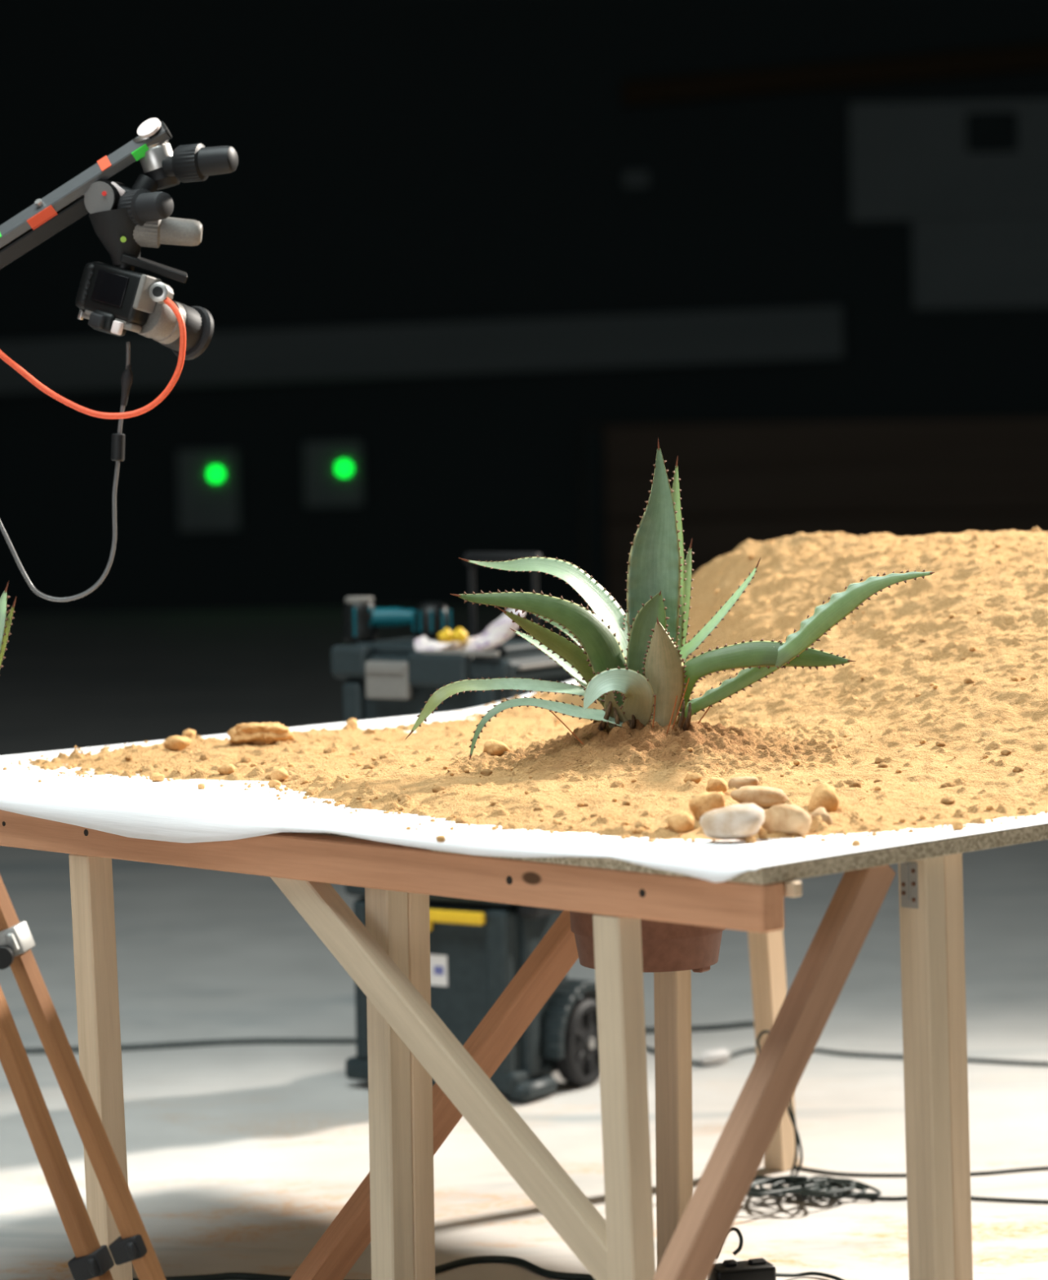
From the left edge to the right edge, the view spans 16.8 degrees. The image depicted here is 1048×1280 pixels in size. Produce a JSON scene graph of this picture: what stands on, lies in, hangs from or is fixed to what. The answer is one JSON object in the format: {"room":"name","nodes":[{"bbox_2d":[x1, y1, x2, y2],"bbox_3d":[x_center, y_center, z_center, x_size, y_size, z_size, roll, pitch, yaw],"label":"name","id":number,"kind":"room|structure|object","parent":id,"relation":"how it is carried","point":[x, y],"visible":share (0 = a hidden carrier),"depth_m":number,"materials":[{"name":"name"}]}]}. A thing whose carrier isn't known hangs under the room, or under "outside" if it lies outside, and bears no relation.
{"room":"studio","nodes":[
{"label":"studio","id":0,"kind":"room"},
{"bbox_2d":[0,117,172,269],"bbox_3d":[-0.945,-0.630,5.976,0.719,0.483,0.066,-1,3,0],"label":"jib arm","id":1,"kind":"object","parent":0,"point":[48,215],"visible":1,"depth_m":5.96,"materials":[{"name":"metal"}]},
{"bbox_2d":[137,117,160,138],"bbox_3d":[-0.629,-0.858,5.949,0.041,0.037,0.038,-1,3,0],"label":"cap","id":2,"kind":"object","parent":1,"relation":"in","point":[151,127],"depth_m":5.94,"materials":[{"name":"metal"}]},
{"bbox_2d":[84,136,238,283],"bbox_3d":[-0.608,-0.730,5.959,0.262,0.261,0.132,-1,3,0],"label":"mount","id":3,"kind":"object","parent":1,"relation":"attached to","point":[126,220],"visible":1,"depth_m":5.94,"materials":[{"name":"metal"}]},
{"bbox_2d":[75,261,213,359],"bbox_3d":[-0.648,-0.567,6.011,0.190,0.186,0.187,1,4,33],"label":"camera","id":4,"kind":"object","parent":3,"relation":"hanging from","point":[116,300],"visible":0.96,"depth_m":5.96,"materials":[{"name":"black plastic"}]},
{"bbox_2d":[0,341,133,601],"bbox_3d":[-0.832,-0.282,5.993,0.351,0.437,0.023,-1,3,0],"label":"cable","id":5,"kind":"object","parent":4,"relation":"hanging from","point":[117,445],"visible":0.99,"depth_m":5.99,"materials":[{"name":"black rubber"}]},
{"bbox_2d":[0,297,186,418],"bbox_3d":[-0.805,-0.487,5.938,0.488,0.240,0.042,-1,3,6],"label":"cable","id":6,"kind":"object","parent":4,"relation":"hanging from","point":[171,304],"visible":1,"depth_m":5.93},
{"bbox_2d":[172,306,213,359],"bbox_3d":[-0.568,-0.524,6.050,0.094,0.092,0.039,2,4,39],"label":"hood","id":7,"kind":"object","parent":4,"relation":"attached to","point":[199,335],"depth_m":6.02,"materials":[{"name":"plastic"}]},
{"bbox_2d":[0,0,1047,614],"bbox_3d":[-0.096,-4.804,29.916,44.000,9.000,0.300,-1,3,0],"label":"wall","id":8,"kind":"structure","parent":0,"point":[400,161],"depth_m":29.86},
{"bbox_2d":[177,448,241,532],"bbox_3d":[-2.650,-1.260,29.860,0.514,0.691,0.230,-1,3,0],"label":"control box","id":9,"kind":"object","parent":8,"relation":"attached to","point":[209,480],"visible":1,"depth_m":29.78,"materials":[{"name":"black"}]},
{"bbox_2d":[210,468,221,479],"bbox_3d":[-2.584,-1.393,29.752,0.088,0.088,0.030,-1,3,0],"label":"lamp","id":10,"kind":"object","parent":9,"relation":"attached to","point":[215,473],"depth_m":29.73,"materials":[{"name":"green"}]},
{"bbox_2d":[303,440,364,507],"bbox_3d":[-1.597,-1.396,29.853,0.498,0.554,0.230,-1,3,0],"label":"control box","id":11,"kind":"object","parent":8,"relation":"attached to","point":[334,470],"visible":1,"depth_m":29.77,"materials":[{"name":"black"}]},
{"bbox_2d":[338,462,349,473],"bbox_3d":[-1.508,-1.440,29.750,0.088,0.088,0.030,-1,3,0],"label":"lamp","id":12,"kind":"object","parent":11,"relation":"attached to","point":[344,468],"depth_m":29.73,"materials":[{"name":"green"}]},
{"bbox_2d":[0,305,844,394],"bbox_3d":[-1.748,-2.399,29.783,8.862,0.448,0.250,-2,3,0],"label":"trim","id":13,"kind":"structure","parent":8,"relation":"attached to","point":[806,333],"depth_m":29.65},
{"bbox_2d":[622,170,650,188],"bbox_3d":[0.942,-3.863,29.763,0.228,0.146,0.120,-1,3,0],"label":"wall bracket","id":14,"kind":"object","parent":8,"relation":"attached to","point":[631,179],"visible":1,"depth_m":29.70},
{"bbox_2d":[621,43,1047,106],"bbox_3d":[3.282,-4.784,29.671,4.937,0.538,0.200,-1,3,0],"label":"trim","id":15,"kind":"structure","parent":8,"relation":"attached to","point":[1033,57],"depth_m":29.57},
{"bbox_2d":[0,603,1047,1279],"bbox_3d":[0.013,0.674,14.566,44.000,0.100,36.000,-1,3,0],"label":"floor","id":16,"kind":"structure","parent":0,"point":[241,1157],"depth_m":8.48,"materials":[{"name":"concrete"}]},
{"bbox_2d":[0,875,166,1279],"bbox_3d":[-0.682,0.604,5.011,0.540,1.212,0.138,-1,3,0],"label":"tripod","id":17,"kind":"object","parent":16,"relation":"on","point":[92,1260],"visible":1,"depth_m":5.00,"materials":[{"name":"brown wood"}]},
{"bbox_2d":[133,1255,595,1279],"bbox_3d":[-0.334,1.121,6.276,1.329,0.012,0.222,-1,3,4],"label":"cable","id":18,"kind":"object","parent":16,"relation":"on","point":[485,1259],"visible":0.8,"depth_m":6.27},
{"bbox_2d":[24,1021,754,1053],"bbox_3d":[-0.480,0.980,8.680,2.364,0.013,0.065,-1,3,-5],"label":"cable","id":19,"kind":"object","parent":16,"relation":"on","point":[750,1024],"visible":0.4,"depth_m":8.67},
{"bbox_2d":[330,551,599,1102],"bbox_3d":[-0.130,0.409,8.076,0.556,1.212,0.432,1,4,32],"label":"tool chest","id":20,"kind":"object","parent":16,"relation":"on","point":[477,948],"visible":0.47,"depth_m":7.92,"materials":[{"name":"plastic"}]},
{"bbox_2d":[342,595,452,641],"bbox_3d":[-0.289,-0.049,8.063,0.253,0.100,0.091,-1,3,7],"label":"cordless drill","id":21,"kind":"object","parent":20,"relation":"on","point":[362,620],"visible":0.91,"depth_m":8.04,"materials":[{"name":"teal plastic"}]},
{"bbox_2d":[434,965,444,975],"bbox_3d":[-0.191,0.740,7.939,0.026,0.020,0.001,1,4,32],"label":"print","id":22,"kind":"object","parent":20,"relation":"attached to","point":[438,970],"depth_m":7.94},
{"bbox_2d":[413,608,524,651],"bbox_3d":[-0.123,-0.018,7.831,0.284,0.109,0.075,1,4,30],"label":"gloves","id":23,"kind":"object","parent":20,"relation":"on","point":[499,631],"visible":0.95,"depth_m":7.81,"materials":[{"name":"fabric"}]},
{"bbox_2d":[0,809,1047,1279],"bbox_3d":[0.229,0.671,6.029,2.172,0.923,2.533,2,5,45],"label":"table","id":24,"kind":"object","parent":16,"relation":"on","point":[410,1046],"visible":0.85,"depth_m":4.95,"materials":[{"name":"brown wood"}]},
{"bbox_2d":[0,679,1047,882],"bbox_3d":[0.321,0.193,6.108,2.164,0.108,2.234,2,5,45],"label":"paper sheet","id":25,"kind":"object","parent":24,"relation":"on","point":[176,811],"visible":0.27,"depth_m":5.28,"materials":[{"name":"white"}]},
{"bbox_2d":[0,581,16,668],"bbox_3d":[-1.024,0.048,5.953,0.344,0.382,0.084,-1,3,0],"label":"agave","id":26,"kind":"object","parent":25,"relation":"on","point":[6,624],"visible":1,"depth_m":5.96,"materials":[{"name":"green plant"}]},
{"bbox_2d":[149,772,164,782],"bbox_3d":[-0.605,0.227,5.841,0.026,0.016,0.022,-1,3,0],"label":"clod","id":27,"kind":"object","parent":25,"relation":"on","point":[154,777],"visible":1,"depth_m":5.83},
{"bbox_2d":[197,783,204,789],"bbox_3d":[-0.519,0.236,5.703,0.012,0.010,0.010,-1,3,0],"label":"clod","id":28,"kind":"object","parent":25,"relation":"on","point":[201,786],"visible":1,"depth_m":5.70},
{"bbox_2d":[267,779,280,787],"bbox_3d":[-0.402,0.232,5.708,0.021,0.014,0.020,-1,3,0],"label":"clod","id":29,"kind":"object","parent":25,"relation":"on","point":[273,783],"visible":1,"depth_m":5.70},
{"bbox_2d":[435,835,445,842],"bbox_3d":[-0.115,0.275,4.905,0.013,0.011,0.011,-1,3,0],"label":"clod","id":30,"kind":"object","parent":25,"relation":"on","point":[440,838],"visible":1,"depth_m":4.90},
{"bbox_2d":[17,526,1047,839],"bbox_3d":[0.468,0.007,6.228,2.715,0.365,2.772,-1,3,0],"label":"sand","id":31,"kind":"object","parent":25,"relation":"on","point":[966,717],"visible":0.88,"depth_m":5.92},
{"bbox_2d":[124,755,133,760],"bbox_3d":[-0.684,0.204,6.140,0.014,0.011,0.015,-1,3,-1],"label":"clod","id":32,"kind":"object","parent":31,"relation":"on","point":[128,757],"visible":1,"depth_m":6.14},
{"bbox_2d":[163,735,191,751],"bbox_3d":[-0.615,0.182,6.284,0.046,0.028,0.036,0,4,22],"label":"clod","id":33,"kind":"object","parent":31,"relation":"on","point":[174,743],"visible":1,"depth_m":6.27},
{"bbox_2d":[182,728,195,737],"bbox_3d":[-0.622,0.178,6.574,0.027,0.025,0.026,-1,3,0],"label":"clod","id":34,"kind":"object","parent":31,"relation":"on","point":[188,732],"visible":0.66,"depth_m":6.56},
{"bbox_2d":[199,754,210,759],"bbox_3d":[-0.546,0.204,6.070,0.018,0.017,0.019,-3,4,-25],"label":"clod","id":35,"kind":"object","parent":31,"relation":"on","point":[202,757],"visible":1,"depth_m":6.06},
{"bbox_2d":[217,764,235,774],"bbox_3d":[-0.494,0.216,5.903,0.030,0.020,0.024,-1,3,0],"label":"clod","id":36,"kind":"object","parent":31,"relation":"on","point":[227,769],"visible":0.98,"depth_m":5.89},
{"bbox_2d":[240,756,251,763],"bbox_3d":[-0.474,0.206,6.038,0.019,0.015,0.018,-1,3,0],"label":"clod","id":37,"kind":"object","parent":31,"relation":"on","point":[245,759],"visible":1,"depth_m":6.03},
{"bbox_2d":[226,722,293,744],"bbox_3d":[-0.478,0.170,6.437,0.118,0.043,0.076,-2,4,-13],"label":"flat stone","id":38,"kind":"object","parent":31,"relation":"on","point":[255,733],"visible":1,"depth_m":6.41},
{"bbox_2d":[264,773,271,779],"bbox_3d":[-0.417,0.226,5.827,0.020,0.014,0.018,1,4,36],"label":"clod","id":39,"kind":"object","parent":31,"relation":"on","point":[268,776],"visible":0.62,"depth_m":5.82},
{"bbox_2d":[270,768,288,781],"bbox_3d":[-0.398,0.220,5.776,0.030,0.023,0.027,-1,3,0],"label":"clod","id":40,"kind":"object","parent":31,"relation":"on","point":[279,774],"visible":0.91,"depth_m":5.77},
{"bbox_2d":[304,791,314,795],"bbox_3d":[-0.337,0.243,5.578,0.015,0.012,0.015,-3,4,-28],"label":"clod","id":41,"kind":"object","parent":31,"relation":"on","point":[308,793],"visible":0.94,"depth_m":5.57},
{"bbox_2d":[323,746,336,753],"bbox_3d":[-0.337,0.195,6.137,0.023,0.018,0.025,0,4,18],"label":"clod","id":42,"kind":"object","parent":31,"relation":"on","point":[330,749],"visible":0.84,"depth_m":6.13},
{"bbox_2d":[346,717,358,728],"bbox_3d":[-0.329,0.161,6.779,0.025,0.023,0.022,-1,3,0],"label":"clod","id":43,"kind":"object","parent":31,"relation":"on","point":[352,722],"visible":0.68,"depth_m":6.77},
{"bbox_2d":[361,800,371,807],"bbox_3d":[-0.238,0.248,5.354,0.014,0.010,0.011,-1,3,0],"label":"clod","id":44,"kind":"object","parent":31,"relation":"on","point":[365,804],"visible":1,"depth_m":5.35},
{"bbox_2d":[363,764,374,768],"bbox_3d":[-0.256,0.212,5.848,0.020,0.016,0.022,-2,3,-9],"label":"clod","id":45,"kind":"object","parent":31,"relation":"on","point":[366,766],"visible":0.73,"depth_m":5.84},
{"bbox_2d":[364,728,376,733],"bbox_3d":[-0.284,0.171,6.558,0.021,0.017,0.021,0,4,17],"label":"clod","id":46,"kind":"object","parent":31,"relation":"on","point":[369,731],"visible":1,"depth_m":6.55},
{"bbox_2d":[373,736,382,741],"bbox_3d":[-0.266,0.183,6.452,0.017,0.015,0.016,-3,4,-32],"label":"clod","id":47,"kind":"object","parent":31,"relation":"on","point":[378,739],"visible":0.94,"depth_m":6.45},
{"bbox_2d":[378,754,387,759],"bbox_3d":[-0.235,0.198,5.960,0.015,0.012,0.015,-4,5,-42],"label":"clod","id":48,"kind":"object","parent":31,"relation":"on","point":[383,756],"visible":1,"depth_m":5.96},
{"bbox_2d":[396,794,411,801],"bbox_3d":[-0.182,0.242,5.378,0.022,0.017,0.023,0,4,25],"label":"clod","id":49,"kind":"object","parent":31,"relation":"on","point":[399,797],"visible":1,"depth_m":5.37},
{"bbox_2d":[425,756,434,761],"bbox_3d":[-0.158,0.202,5.947,0.013,0.013,0.014,2,5,44],"label":"clod","id":50,"kind":"object","parent":31,"relation":"on","point":[429,758],"visible":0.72,"depth_m":5.94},
{"bbox_2d":[431,786,444,792],"bbox_3d":[-0.131,0.232,5.438,0.019,0.017,0.020,-4,5,-41],"label":"clod","id":51,"kind":"object","parent":31,"relation":"on","point":[437,788],"visible":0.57,"depth_m":5.43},
{"bbox_2d":[455,817,465,823],"bbox_3d":[-0.093,0.264,5.140,0.015,0.013,0.014,0,4,17],"label":"clod","id":52,"kind":"object","parent":31,"relation":"on","point":[460,820],"visible":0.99,"depth_m":5.14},
{"bbox_2d":[480,768,492,775],"bbox_3d":[-0.060,0.213,5.639,0.020,0.017,0.019,-1,3,-1],"label":"clod","id":53,"kind":"object","parent":31,"relation":"on","point":[485,771],"visible":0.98,"depth_m":5.63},
{"bbox_2d":[489,800,498,806],"bbox_3d":[-0.044,0.243,5.245,0.014,0.011,0.014,-2,4,-14],"label":"clod","id":54,"kind":"object","parent":31,"relation":"on","point":[493,803],"visible":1,"depth_m":5.24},
{"bbox_2d":[483,739,510,755],"bbox_3d":[-0.045,0.177,5.818,0.044,0.028,0.036,-1,3,0],"label":"clod","id":55,"kind":"object","parent":31,"relation":"on","point":[495,748],"visible":0.98,"depth_m":5.80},
{"bbox_2d":[2,527,1047,846],"bbox_3d":[0.329,0.018,6.111,2.138,0.364,2.208,2,5,45],"label":"pebbles","id":56,"kind":"object","parent":31,"relation":"on","point":[639,830],"visible":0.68,"depth_m":5.63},
{"bbox_2d":[533,805,543,811],"bbox_3d":[0.020,0.246,5.143,0.015,0.012,0.015,0,4,22],"label":"clod","id":57,"kind":"object","parent":31,"relation":"on","point":[538,807],"visible":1,"depth_m":5.14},
{"bbox_2d":[550,711,583,744],"bbox_3d":[0.069,0.140,5.677,0.053,0.056,0.002,-1,3,0],"label":"needle","id":58,"kind":"object","parent":31,"relation":"on","point":[557,717],"visible":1,"depth_m":5.68,"materials":[{"name":"brown"}]},
{"bbox_2d":[577,801,588,806],"bbox_3d":[0.085,0.244,5.192,0.019,0.015,0.018,-3,4,-22],"label":"clod","id":59,"kind":"object","parent":31,"relation":"on","point":[585,804],"visible":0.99,"depth_m":5.18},
{"bbox_2d":[583,720,593,726],"bbox_3d":[0.124,0.160,6.448,0.036,0.027,0.034,-1,3,0],"label":"clod","id":60,"kind":"object","parent":31,"relation":"on","point":[591,722],"visible":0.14,"depth_m":6.44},
{"bbox_2d":[589,813,597,817],"bbox_3d":[0.100,0.253,5.081,0.011,0.011,0.012,-3,4,-24],"label":"clod","id":61,"kind":"object","parent":31,"relation":"on","point":[593,815],"visible":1,"depth_m":5.08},
{"bbox_2d":[610,781,624,787],"bbox_3d":[0.141,0.222,5.359,0.022,0.018,0.021,-1,3,6],"label":"clod","id":62,"kind":"object","parent":31,"relation":"on","point":[615,784],"visible":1,"depth_m":5.36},
{"bbox_2d":[622,800,631,805],"bbox_3d":[0.150,0.240,5.187,0.014,0.012,0.014,0,4,14],"label":"clod","id":63,"kind":"object","parent":31,"relation":"on","point":[627,802],"visible":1,"depth_m":5.18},
{"bbox_2d":[635,822,647,830],"bbox_3d":[0.163,0.262,4.952,0.019,0.015,0.019,2,5,41],"label":"clod","id":64,"kind":"object","parent":31,"relation":"on","point":[641,824],"visible":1,"depth_m":4.95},
{"bbox_2d":[652,695,656,727],"bbox_3d":[0.208,0.121,5.691,0.009,0.067,0.002,-1,3,0],"label":"needle","id":65,"kind":"object","parent":31,"relation":"on","point":[655,695],"visible":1,"depth_m":5.69,"materials":[{"name":"brown"}]},
{"bbox_2d":[405,437,934,759],"bbox_3d":[0.228,-0.052,5.731,0.843,0.548,0.257,-1,3,0],"label":"agave","id":66,"kind":"object","parent":31,"relation":"in","point":[621,661],"visible":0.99,"depth_m":5.74,"materials":[{"name":"green plant"}]},
{"bbox_2d":[666,695,677,733],"bbox_3d":[0.236,0.125,5.696,0.023,0.071,0.002,-1,3,0],"label":"needle","id":67,"kind":"object","parent":31,"relation":"on","point":[677,695],"visible":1,"depth_m":5.70,"materials":[{"name":"brown"}]},
{"bbox_2d":[666,811,694,832],"bbox_3d":[0.218,0.256,4.935,0.039,0.034,0.039,-1,3,0],"label":"stone","id":68,"kind":"object","parent":31,"relation":"on","point":[679,821],"visible":1,"depth_m":4.92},
{"bbox_2d":[671,677,689,728],"bbox_3d":[0.251,0.106,5.705,0.034,0.090,0.002,-1,3,0],"label":"needle","id":69,"kind":"object","parent":31,"relation":"on","point":[689,677],"visible":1,"depth_m":5.70,"materials":[{"name":"brown"}]},
{"bbox_2d":[683,772,702,783],"bbox_3d":[0.254,0.208,5.336,0.029,0.018,0.023,-1,3,0],"label":"clod","id":70,"kind":"object","parent":31,"relation":"on","point":[695,777],"visible":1,"depth_m":5.33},
{"bbox_2d":[697,706,710,724],"bbox_3d":[0.292,0.121,5.756,0.033,0.046,0.002,-1,3,0],"label":"needle","id":71,"kind":"object","parent":31,"relation":"on","point":[699,722],"visible":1,"depth_m":5.76,"materials":[{"name":"brown"}]},
{"bbox_2d":[688,791,726,821],"bbox_3d":[0.261,0.237,4.994,0.054,0.050,0.052,-2,4,-17],"label":"stone","id":72,"kind":"object","parent":31,"relation":"on","point":[705,802],"visible":0.73,"depth_m":4.97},
{"bbox_2d":[706,777,727,792],"bbox_3d":[0.285,0.217,5.254,0.032,0.028,0.028,-1,3,0],"label":"stone","id":73,"kind":"object","parent":31,"relation":"on","point":[714,784],"visible":0.88,"depth_m":5.25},
{"bbox_2d":[719,713,729,720],"bbox_3d":[0.346,0.136,6.126,0.020,0.018,0.019,-1,3,7],"label":"clod","id":74,"kind":"object","parent":31,"relation":"on","point":[722,716],"visible":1,"depth_m":6.12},
{"bbox_2d":[727,730,737,736],"bbox_3d":[0.339,0.154,5.764,0.018,0.016,0.019,0,4,16],"label":"clod","id":75,"kind":"object","parent":31,"relation":"on","point":[731,731],"visible":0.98,"depth_m":5.76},
{"bbox_2d":[728,776,759,789],"bbox_3d":[0.328,0.216,5.303,0.046,0.022,0.035,-1,3,0],"label":"stone","id":76,"kind":"object","parent":31,"relation":"on","point":[738,782],"visible":0.75,"depth_m":5.29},
{"bbox_2d":[729,785,789,808],"bbox_3d":[0.341,0.229,5.121,0.087,0.036,0.056,-1,3,1],"label":"stone","id":77,"kind":"object","parent":31,"relation":"on","point":[763,797],"visible":0.77,"depth_m":5.10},
{"bbox_2d":[761,804,812,835],"bbox_3d":[0.362,0.250,4.903,0.072,0.047,0.055,-1,3,0],"label":"stone","id":78,"kind":"object","parent":31,"relation":"on","point":[784,818],"visible":0.96,"depth_m":4.88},
{"bbox_2d":[809,806,832,824],"bbox_3d":[0.414,0.252,4.959,0.035,0.036,0.034,-1,3,0],"label":"stone","id":79,"kind":"object","parent":31,"relation":"on","point":[820,811],"visible":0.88,"depth_m":4.95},
{"bbox_2d":[808,782,839,812],"bbox_3d":[0.427,0.234,5.055,0.044,0.059,0.052,-1,3,4],"label":"stone","id":80,"kind":"object","parent":31,"relation":"on","point":[824,795],"visible":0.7,"depth_m":5.04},
{"bbox_2d":[844,779,853,784],"bbox_3d":[0.484,0.214,5.288,0.015,0.013,0.016,-4,4,-38],"label":"clod","id":81,"kind":"object","parent":31,"relation":"on","point":[848,781],"visible":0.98,"depth_m":5.28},
{"bbox_2d":[849,814,858,819],"bbox_3d":[0.464,0.251,4.984,0.012,0.010,0.013,-1,3,-6],"label":"clod","id":82,"kind":"object","parent":31,"relation":"on","point":[854,815],"visible":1,"depth_m":4.98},
{"bbox_2d":[848,780,862,787],"bbox_3d":[0.491,0.216,5.258,0.020,0.016,0.021,-3,4,-29],"label":"clod","id":83,"kind":"object","parent":31,"relation":"on","point":[855,783],"visible":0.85,"depth_m":5.25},
{"bbox_2d":[873,778,883,782],"bbox_3d":[0.535,0.215,5.356,0.014,0.012,0.013,-3,4,-22],"label":"clod","id":84,"kind":"object","parent":31,"relation":"on","point":[877,780],"visible":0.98,"depth_m":5.35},
{"bbox_2d":[875,756,884,764],"bbox_3d":[0.559,0.192,5.571,0.018,0.017,0.020,-1,3,10],"label":"clod","id":85,"kind":"object","parent":31,"relation":"on","point":[878,759],"visible":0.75,"depth_m":5.56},
{"bbox_2d":[877,762,888,768],"bbox_3d":[0.557,0.198,5.507,0.017,0.015,0.018,2,4,38],"label":"clod","id":86,"kind":"object","parent":31,"relation":"on","point":[883,765],"visible":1,"depth_m":5.50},
{"bbox_2d":[919,638,926,642],"bbox_3d":[0.694,0.002,6.175,0.014,0.010,0.013,0,4,15],"label":"clod","id":87,"kind":"object","parent":31,"relation":"on","point":[922,640],"visible":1,"depth_m":6.17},
{"bbox_2d":[935,741,946,746],"bbox_3d":[0.664,0.168,5.652,0.016,0.014,0.015,-1,3,1],"label":"clod","id":88,"kind":"object","parent":31,"relation":"on","point":[940,744],"visible":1,"depth_m":5.65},
{"bbox_2d":[940,797,955,804],"bbox_3d":[0.616,0.237,5.159,0.024,0.017,0.022,-4,4,-38],"label":"clod","id":89,"kind":"object","parent":31,"relation":"on","point":[944,800],"visible":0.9,"depth_m":5.15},
{"bbox_2d":[943,781,955,786],"bbox_3d":[0.639,0.221,5.342,0.021,0.015,0.020,0,4,17],"label":"clod","id":90,"kind":"object","parent":31,"relation":"on","point":[949,784],"visible":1,"depth_m":5.34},
{"bbox_2d":[964,676,974,684],"bbox_3d":[0.744,0.069,5.917,0.019,0.016,0.020,-2,4,-18],"label":"clod","id":91,"kind":"object","parent":31,"relation":"on","point":[968,680],"visible":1,"depth_m":5.91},
{"bbox_2d":[1000,748,1011,755],"bbox_3d":[0.753,0.178,5.533,0.017,0.015,0.018,-2,4,-14],"label":"clod","id":92,"kind":"object","parent":31,"relation":"on","point":[1006,752],"visible":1,"depth_m":5.53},
{"bbox_2d":[1012,765,1024,772],"bbox_3d":[0.752,0.198,5.395,0.016,0.014,0.015,-3,4,-25],"label":"clod","id":93,"kind":"object","parent":31,"relation":"on","point":[1017,768],"visible":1,"depth_m":5.39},
{"bbox_2d":[699,803,764,839],"bbox_3d":[0.284,0.248,4.843,0.089,0.048,0.065,-1,3,5],"label":"stone","id":94,"kind":"object","parent":25,"relation":"on","point":[739,821],"visible":1,"depth_m":4.82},
{"bbox_2d":[745,835,756,843],"bbox_3d":[0.309,0.272,4.824,0.016,0.010,0.012,-1,3,0],"label":"clod","id":95,"kind":"object","parent":25,"relation":"on","point":[751,839],"visible":1,"depth_m":4.82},
{"bbox_2d":[757,828,768,839],"bbox_3d":[0.327,0.265,4.865,0.013,0.015,0.013,0,4,20],"label":"stone","id":96,"kind":"object","parent":25,"relation":"on","point":[762,833],"visible":1,"depth_m":4.86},
{"bbox_2d":[851,839,861,846],"bbox_3d":[0.446,0.273,4.763,0.012,0.010,0.011,-1,3,0],"label":"clod","id":97,"kind":"object","parent":25,"relation":"on","point":[855,842],"visible":1,"depth_m":4.76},
{"bbox_2d":[951,820,964,830],"bbox_3d":[0.603,0.258,4.930,0.017,0.015,0.017,-1,3,0],"label":"clod","id":98,"kind":"object","parent":25,"relation":"on","point":[957,824],"visible":1,"depth_m":4.92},
{"bbox_2d":[569,911,724,973],"bbox_3d":[0.202,0.390,5.792,0.270,0.290,0.270,-1,3,0],"label":"plant pot","id":99,"kind":"object","parent":24,"relation":"hanging from","point":[666,947],"visible":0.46,"depth_m":5.70,"materials":[{"name":"ceramic"}]},
{"bbox_2d":[582,564,706,604],"bbox_3d":[3.350,-0.485,29.859,5.711,0.435,0.300,-1,3,0],"label":"plank","id":100,"kind":"object","parent":16,"relation":"on","point":[615,576],"visible":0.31,"depth_m":29.70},
{"bbox_2d":[582,510,1047,566],"bbox_3d":[3.348,-0.877,29.835,5.706,0.441,0.300,-1,3,0],"label":"plank","id":101,"kind":"object","parent":100,"relation":"on","point":[712,539],"visible":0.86,"depth_m":29.68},
{"bbox_2d":[582,462,1047,520],"bbox_3d":[3.345,-1.264,29.812,5.701,0.454,0.300,-1,3,0],"label":"plank","id":102,"kind":"object","parent":101,"relation":"on","point":[870,491],"visible":0.86,"depth_m":29.66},
{"bbox_2d":[582,416,1047,471],"bbox_3d":[3.342,-1.651,29.789,5.698,0.413,0.300,-1,3,0],"label":"plank","id":103,"kind":"object","parent":102,"relation":"on","point":[1024,439],"visible":0.79,"depth_m":29.64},
{"bbox_2d":[707,1226,844,1279],"bbox_3d":[0.469,1.069,6.145,0.302,0.102,0.142,-1,3,9],"label":"power adapter","id":104,"kind":"object","parent":16,"relation":"on","point":[759,1268],"visible":0.84,"depth_m":6.12,"materials":[{"name":"black plastic"}]},
{"bbox_2d":[723,1257,767,1266],"bbox_3d":[0.382,1.077,6.136,0.075,0.010,0.022,-2,4,-12],"label":"socket","id":105,"kind":"object","parent":104,"relation":"attached to","point":[760,1262],"depth_m":6.13,"materials":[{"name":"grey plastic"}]},
{"bbox_2d":[756,1030,803,1175],"bbox_3d":[0.503,0.917,6.980,0.088,0.301,0.006,-1,3,0],"label":"cable loop","id":106,"kind":"object","parent":16,"relation":"on","point":[797,1141],"visible":0.59,"depth_m":6.98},
{"bbox_2d":[746,1175,881,1198],"bbox_3d":[0.545,1.048,6.800,0.282,0.045,0.272,-1,3,0],"label":"cable tangle","id":107,"kind":"object","parent":16,"relation":"on","point":[820,1187],"visible":0.91,"depth_m":6.80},
{"bbox_2d":[645,1045,1047,1066],"bbox_3d":[0.924,0.977,8.288,1.327,0.010,0.211,-1,3,10],"label":"cable","id":108,"kind":"object","parent":16,"relation":"on","point":[648,1049],"visible":0.55,"depth_m":8.32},
{"bbox_2d":[697,1048,730,1064],"bbox_3d":[0.444,0.973,8.272,0.085,0.032,0.032,-4,4,-35],"label":"connector","id":109,"kind":"object","parent":108,"relation":"attached to","point":[722,1055],"visible":1,"depth_m":8.26,"materials":[{"name":"white plastic"}]},
{"bbox_2d":[795,1165,1047,1177],"bbox_3d":[0.955,1.051,7.059,0.831,0.007,0.105,-1,3,0],"label":"cable","id":110,"kind":"object","parent":16,"relation":"on","point":[1039,1168],"visible":0.75,"depth_m":7.03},
{"bbox_2d":[848,1195,1047,1204],"bbox_3d":[0.919,1.070,6.761,0.760,0.007,0.055,0,4,17],"label":"cable","id":111,"kind":"object","parent":16,"relation":"on","point":[884,1198],"visible":0.58,"depth_m":6.78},
{"bbox_2d":[848,97,1047,310],"bbox_3d":[4.183,-3.663,29.759,2.889,1.744,0.159,-1,3,0],"label":"wall","id":112,"kind":"structure","parent":0,"point":[970,177],"depth_m":29.71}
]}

